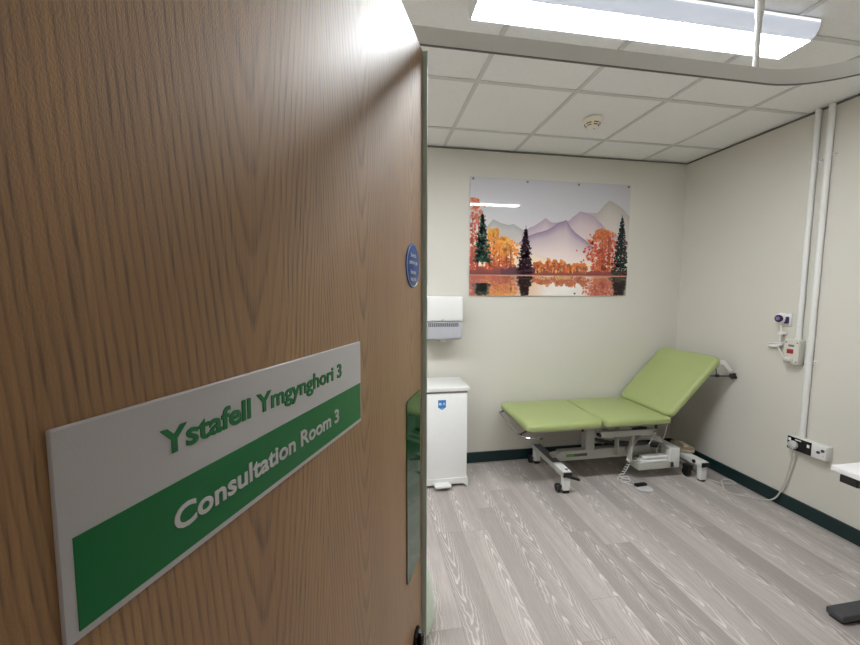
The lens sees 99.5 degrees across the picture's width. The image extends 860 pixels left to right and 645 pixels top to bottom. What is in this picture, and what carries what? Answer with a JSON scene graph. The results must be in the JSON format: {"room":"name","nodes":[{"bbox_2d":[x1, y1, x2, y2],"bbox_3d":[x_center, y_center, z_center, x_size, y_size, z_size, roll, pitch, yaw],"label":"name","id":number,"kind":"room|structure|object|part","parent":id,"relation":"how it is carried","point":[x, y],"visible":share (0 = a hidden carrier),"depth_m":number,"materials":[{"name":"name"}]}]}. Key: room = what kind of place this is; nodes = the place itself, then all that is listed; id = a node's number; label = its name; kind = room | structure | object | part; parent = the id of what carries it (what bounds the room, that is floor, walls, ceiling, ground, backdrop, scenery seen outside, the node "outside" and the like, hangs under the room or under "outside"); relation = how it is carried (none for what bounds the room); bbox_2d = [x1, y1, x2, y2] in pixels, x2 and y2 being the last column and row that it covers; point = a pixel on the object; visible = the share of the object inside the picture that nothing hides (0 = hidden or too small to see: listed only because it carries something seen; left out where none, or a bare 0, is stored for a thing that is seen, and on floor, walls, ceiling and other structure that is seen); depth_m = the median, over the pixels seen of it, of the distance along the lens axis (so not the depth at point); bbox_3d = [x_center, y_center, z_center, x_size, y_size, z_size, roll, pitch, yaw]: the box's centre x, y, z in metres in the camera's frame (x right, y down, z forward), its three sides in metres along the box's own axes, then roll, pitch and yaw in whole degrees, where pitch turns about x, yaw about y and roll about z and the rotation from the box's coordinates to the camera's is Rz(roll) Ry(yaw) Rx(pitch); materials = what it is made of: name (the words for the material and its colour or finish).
{"room":"examination room","nodes":[
{"label":"examination room","id":0,"kind":"room"},
{"bbox_2d":[427,147,686,452],"bbox_3d":[0.149,-0.102,3.130,4.658,2.693,0.120,-1,5,-9],"label":"wall","id":1,"kind":"structure","parent":0,"point":[510,348],"depth_m":3.23,"materials":[{"name":"beige paint"}]},
{"bbox_2d":[427,296,462,341],"bbox_3d":[0.092,-0.030,2.964,0.318,0.367,0.201,-1,5,-9],"label":"dispenser","id":2,"kind":"object","parent":1,"relation":"attached to","point":[444,313],"visible":0.86,"depth_m":2.87,"materials":[{"name":"white plastic"}]},
{"bbox_2d":[469,176,630,295],"bbox_3d":[1.057,-0.722,3.157,1.472,0.982,0.020,-1,5,-9],"label":"wall picture","id":3,"kind":"object","parent":1,"relation":"attached to","point":[528,237],"visible":1,"depth_m":3.15,"materials":[{"name":"printed colour landscape image"},{"name":"glossy acrylic panel"}]},
{"bbox_2d":[428,145,686,164],"bbox_3d":[0.164,-1.415,2.949,4.418,0.006,0.018,-1,5,-9],"label":"trim","id":4,"kind":"structure","parent":1,"relation":"attached to","point":[428,145],"depth_m":3.09,"materials":[{"name":"metal"}]},
{"bbox_2d":[467,438,669,462],"bbox_3d":[0.150,1.194,3.174,4.404,0.094,0.014,-1,5,-9],"label":"baseboard","id":5,"kind":"structure","parent":1,"relation":"attached to","point":[512,454],"depth_m":3.26,"materials":[{"name":"green plastic"}]},
{"bbox_2d":[401,0,859,162],"bbox_3d":[0.409,-1.344,1.474,4.658,0.094,3.251,-1,5,-9],"label":"ceiling","id":6,"kind":"structure","parent":0,"point":[490,107],"depth_m":2.15,"materials":[{"name":"tile"}]},
{"bbox_2d":[583,115,601,129],"bbox_3d":[1.097,-1.342,2.463,0.116,0.063,0.116,-1,5,-9],"label":"smoke detector","id":7,"kind":"object","parent":6,"relation":"attached to","point":[592,122],"visible":1,"depth_m":2.43,"materials":[{"name":"beige plastic"}]},
{"bbox_2d":[412,0,859,85],"bbox_3d":[-0.059,-0.959,0.801,3.164,0.548,0.842,1,5,8],"label":"track","id":8,"kind":"object","parent":6,"relation":"hanging from","point":[426,36],"visible":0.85,"depth_m":1.01,"materials":[{"name":"metal"}]},
{"bbox_3d":[-0.060,-0.710,0.823,3.163,0.043,0.841,1,5,8],"label":"rail","id":9,"kind":"part","parent":8,"relation":"part of","materials":[{"name":"metal"}]},
{"bbox_3d":[0.956,-0.998,1.048,0.021,0.507,0.020,-1,5,-9],"label":"hanger rod","id":10,"kind":"part","parent":8,"relation":"part of","materials":[{"name":"white metal"}]},
{"bbox_2d":[428,0,859,159],"bbox_3d":[0.408,-1.294,1.483,4.418,0.006,3.001,-1,5,-9],"label":"grid","id":11,"kind":"object","parent":6,"relation":"attached to","point":[503,31],"visible":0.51,"depth_m":2.21,"materials":[{"name":"white metal"}]},
{"bbox_2d":[468,0,821,59],"bbox_3d":[0.910,-1.257,1.520,1.496,0.072,0.195,-1,5,-9],"label":"ceiling light","id":12,"kind":"object","parent":6,"relation":"attached to","point":[692,24],"visible":1,"depth_m":1.49,"materials":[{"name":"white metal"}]},
{"bbox_2d":[427,453,859,644],"bbox_3d":[0.564,1.486,0.731,4.658,0.060,5.241,-1,5,-9],"label":"floor","id":13,"kind":"structure","parent":0,"point":[513,559],"depth_m":2.03,"materials":[{"name":"grey laminate"}]},
{"bbox_2d":[427,566,433,635],"bbox_3d":[-0.094,1.234,1.637,0.224,0.285,0.224,-1,5,-9],"label":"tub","id":14,"kind":"object","parent":13,"relation":"on","point":[430,602],"visible":0.09,"depth_m":1.59,"materials":[{"name":"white plastic"}]},
{"bbox_2d":[427,377,469,488],"bbox_3d":[0.082,0.872,2.908,0.400,0.790,0.388,-1,5,-9],"label":"pedal bin","id":15,"kind":"object","parent":13,"relation":"on","point":[446,396],"visible":0.77,"depth_m":2.79,"materials":[{"name":"white plastic"}]},
{"bbox_3d":[0.076,1.227,2.966,0.396,0.072,0.323,-1,5,-9],"label":"foot frame","id":16,"kind":"part","parent":15,"relation":"part of","materials":[{"name":"white plastic"}]},
{"bbox_3d":[0.078,0.492,2.902,0.400,0.033,0.335,-1,5,-9],"label":"lid","id":17,"kind":"part","parent":15,"relation":"part of","materials":[{"name":"white plastic"}]},
{"bbox_2d":[499,347,736,493],"bbox_3d":[1.485,0.754,3.057,1.794,1.005,0.640,-1,5,-9],"label":"couch","id":18,"kind":"object","parent":13,"relation":"on","point":[671,377],"visible":1,"depth_m":2.95,"materials":[{"name":"green leather"}]},
{"bbox_3d":[0.644,0.803,2.860,0.131,0.046,0.536,-2,5,-22],"label":"foot rail","id":19,"kind":"part","parent":18,"relation":"part of","materials":[{"name":"silver metal"}]},
{"bbox_3d":[0.938,1.162,3.207,0.056,0.104,0.040,-1,5,-9],"label":"leg","id":20,"kind":"part","parent":18,"relation":"part of","materials":[{"name":"white metal"}]},
{"bbox_2d":[501,400,601,431],"bbox_3d":[0.956,0.741,2.944,0.615,0.061,0.580,-1,5,-9],"label":"cushion","id":21,"kind":"object","parent":18,"relation":"on","point":[544,415],"depth_m":2.82,"materials":[{"name":"green leather"}]},
{"bbox_3d":[1.016,1.203,2.735,0.056,0.104,0.040,-1,5,-9],"label":"leg","id":22,"kind":"part","parent":18,"relation":"part of","materials":[{"name":"white metal"}]},
{"bbox_3d":[1.302,0.930,2.998,0.075,0.215,0.070,-1,5,-9],"label":"lifting post","id":23,"kind":"part","parent":18,"relation":"part of","materials":[{"name":"grey metal"}]},
{"bbox_3d":[1.266,0.828,3.004,1.060,0.097,0.410,-1,5,-9],"label":"seat frame","id":24,"kind":"part","parent":18,"relation":"part of","materials":[{"name":"grey metal"}]},
{"bbox_3d":[1.536,0.973,2.995,0.027,0.224,0.062,-1,5,-9],"label":"lifting arm","id":25,"kind":"part","parent":18,"relation":"part of","materials":[{"name":"grey metal"}]},
{"bbox_2d":[567,397,670,427],"bbox_3d":[1.543,0.734,3.042,0.560,0.061,0.580,-1,5,-9],"label":"seat cushion","id":26,"kind":"object","parent":18,"relation":"on","point":[612,411],"depth_m":2.92,"materials":[{"name":"green leather"}]},
{"bbox_3d":[1.596,0.995,2.895,0.032,0.226,0.042,-1,5,-9],"label":"lifting arm","id":27,"kind":"part","parent":18,"relation":"part of","materials":[{"name":"grey metal"}]},
{"bbox_3d":[1.664,0.968,2.970,0.130,0.204,0.043,1,5,6],"label":"lifting arm","id":28,"kind":"part","parent":18,"relation":"part of","materials":[{"name":"grey metal"}]},
{"bbox_3d":[1.645,0.831,2.858,0.121,0.022,0.018,-1,5,-9],"label":"pivot knob","id":29,"kind":"part","parent":18,"relation":"part of","materials":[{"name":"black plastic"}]},
{"bbox_2d":[630,458,673,470],"bbox_3d":[1.820,1.152,2.991,0.320,0.055,0.110,-1,5,-9],"label":"tray","id":30,"kind":"object","parent":18,"relation":"on","point":[657,463],"depth_m":2.94,"materials":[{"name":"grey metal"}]},
{"bbox_2d":[621,347,719,416],"bbox_3d":[2.012,0.482,3.098,0.450,0.468,0.580,-1,5,-9],"label":"backrest cushion","id":31,"kind":"object","parent":18,"relation":"on","point":[671,377],"depth_m":3.02,"materials":[{"name":"green leather"}]},
{"bbox_3d":[2.185,1.206,2.930,0.056,0.106,0.040,-1,5,-9],"label":"leg","id":32,"kind":"part","parent":18,"relation":"part of","materials":[{"name":"white metal"}]},
{"bbox_3d":[2.257,0.380,2.881,0.286,0.100,0.065,-1,5,-9],"label":"roll rod","id":33,"kind":"part","parent":18,"relation":"part of","materials":[{"name":"black plastic"}]},
{"bbox_3d":[2.395,0.425,2.887,0.046,0.055,0.054,-1,5,-9],"label":"star knob","id":34,"kind":"part","parent":18,"relation":"part of","materials":[{"name":"black plastic"}]},
{"bbox_2d":[617,459,653,492],"bbox_3d":[1.606,1.198,2.870,0.185,0.154,0.277,-1,5,-9],"label":"switch","id":35,"kind":"object","parent":13,"relation":"on","point":[641,486],"visible":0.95,"depth_m":2.82,"materials":[{"name":"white plastic"}]},
{"bbox_3d":[1.643,1.274,2.796,0.125,0.014,0.095,1,5,11],"label":"plate","id":36,"kind":"part","parent":35,"relation":"part of","materials":[{"name":"white plastic"}]},
{"bbox_2d":[679,440,797,500],"bbox_3d":[2.336,1.025,2.797,0.239,0.515,0.705,-3,6,-35],"label":"power cord","id":37,"kind":"object","parent":13,"relation":"on","point":[791,444],"visible":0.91,"depth_m":2.58,"materials":[{"name":"white plastic"}]},
{"bbox_2d":[826,462,859,624],"bbox_3d":[2.332,1.062,1.157,0.775,0.720,1.252,-1,5,-9],"label":"desk","id":38,"kind":"object","parent":13,"relation":"on","point":[848,612],"visible":1,"depth_m":1.66,"materials":[{"name":"white laminate"},{"name":"dark grey metal"}]},
{"bbox_2d":[670,96,859,529],"bbox_3d":[2.806,0.089,0.984,0.120,2.693,5.001,-1,5,-9],"label":"wall","id":39,"kind":"structure","parent":0,"point":[745,208],"depth_m":2.62,"materials":[{"name":"beige paint"}]},
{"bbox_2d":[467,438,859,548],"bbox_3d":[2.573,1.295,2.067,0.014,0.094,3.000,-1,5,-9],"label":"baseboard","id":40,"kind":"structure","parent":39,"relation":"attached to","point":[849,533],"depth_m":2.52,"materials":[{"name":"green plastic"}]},
{"bbox_2d":[687,94,859,163],"bbox_3d":[2.579,-1.313,1.833,0.018,0.006,2.983,-1,5,-9],"label":"trim","id":41,"kind":"structure","parent":39,"relation":"attached to","point":[855,96],"depth_m":2.60,"materials":[{"name":"metal"}]},
{"bbox_2d":[767,313,792,356],"bbox_3d":[2.448,0.082,2.568,0.070,0.303,0.127,-1,5,-9],"label":"wall bracket","id":42,"kind":"object","parent":39,"relation":"attached to","point":[784,319],"visible":1,"depth_m":2.53,"materials":[{"name":"white plastic"}]},
{"bbox_3d":[2.480,-0.019,2.536,0.014,0.086,0.068,-1,5,-9],"label":"wall plate","id":43,"kind":"part","parent":42,"relation":"part of","materials":[{"name":"white plastic"}]},
{"bbox_2d":[783,339,805,364],"bbox_3d":[2.463,0.199,2.470,0.074,0.166,0.088,-1,5,-9],"label":"switch box","id":44,"kind":"object","parent":39,"relation":"attached to","point":[794,350],"visible":0.99,"depth_m":2.45,"materials":[{"name":"white plastic"}]},
{"bbox_2d":[794,108,822,339],"bbox_3d":[2.485,-0.620,2.393,0.038,1.491,0.070,-1,5,-9],"label":"conduit","id":45,"kind":"object","parent":39,"relation":"attached to","point":[814,161],"visible":0.95,"depth_m":2.38,"materials":[{"name":"white plastic"}]},
{"bbox_2d":[787,435,832,461],"bbox_3d":[2.490,0.823,2.397,0.060,0.090,0.218,-1,5,-9],"label":"power outlet","id":46,"kind":"object","parent":39,"relation":"attached to","point":[817,450],"visible":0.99,"depth_m":2.36,"materials":[{"name":"white plastic"}]},
{"bbox_3d":[2.464,0.820,2.432,0.007,0.086,0.136,-1,5,-9],"label":"black plate","id":47,"kind":"part","parent":46,"relation":"part of","materials":[{"name":"black plastic"}]},
{"bbox_3d":[2.482,0.829,2.326,0.006,0.086,0.077,-1,5,-9],"label":"white plate","id":48,"kind":"part","parent":46,"relation":"part of","materials":[{"name":"plastic"}]},
{"bbox_2d":[798,102,837,438],"bbox_3d":[2.495,-0.290,2.350,0.040,2.141,0.070,-1,5,-9],"label":"conduit","id":49,"kind":"object","parent":39,"relation":"attached to","point":[827,156],"visible":1,"depth_m":2.34,"materials":[{"name":"white plastic"}]},
{"bbox_3d":[0.660,0.163,0.058,4.418,2.693,0.130,-1,5,-9],"label":"wall","id":50,"kind":"structure","parent":0,"visible":0},
{"bbox_3d":[0.232,0.478,0.008,1.010,2.070,0.138,-1,5,-9],"label":"lining","id":51,"kind":"object","parent":50,"relation":"attached to","visible":0},
{"bbox_2d":[0,0,427,644],"bbox_3d":[-0.141,0.457,0.445,0.064,2.024,0.906,1,5,14],"label":"door","id":52,"kind":"structure","parent":51,"relation":"attached to","point":[194,193],"depth_m":0.28,"materials":[{"name":"brown wood"}]},
{"bbox_2d":[45,341,360,644],"bbox_3d":[-0.142,0.096,0.347,0.005,0.117,0.347,1,5,14],"label":"door sign","id":53,"kind":"object","parent":52,"relation":"attached to","point":[135,490],"visible":1,"depth_m":0.24,"materials":[{"name":"plastic"}]},
{"bbox_2d":[406,243,418,287],"bbox_3d":[-0.035,-0.117,0.752,0.003,0.091,0.091,1,5,14],"label":"door sign","id":54,"kind":"object","parent":52,"relation":"attached to","point":[412,258],"visible":1,"depth_m":0.74,"materials":[{"name":"blue plastic"}]},
{"bbox_3d":[-0.035,0.355,0.798,0.002,0.400,0.100,1,5,14],"label":"push plate","id":55,"kind":"part","parent":52,"relation":"part of","materials":[{"name":"glass"}]},
{"bbox_3d":[-0.020,0.744,0.845,0.012,0.044,0.016,1,5,14],"label":"turn knob","id":56,"kind":"part","parent":52,"relation":"part of","materials":[{"name":"black metal"}]}
]}

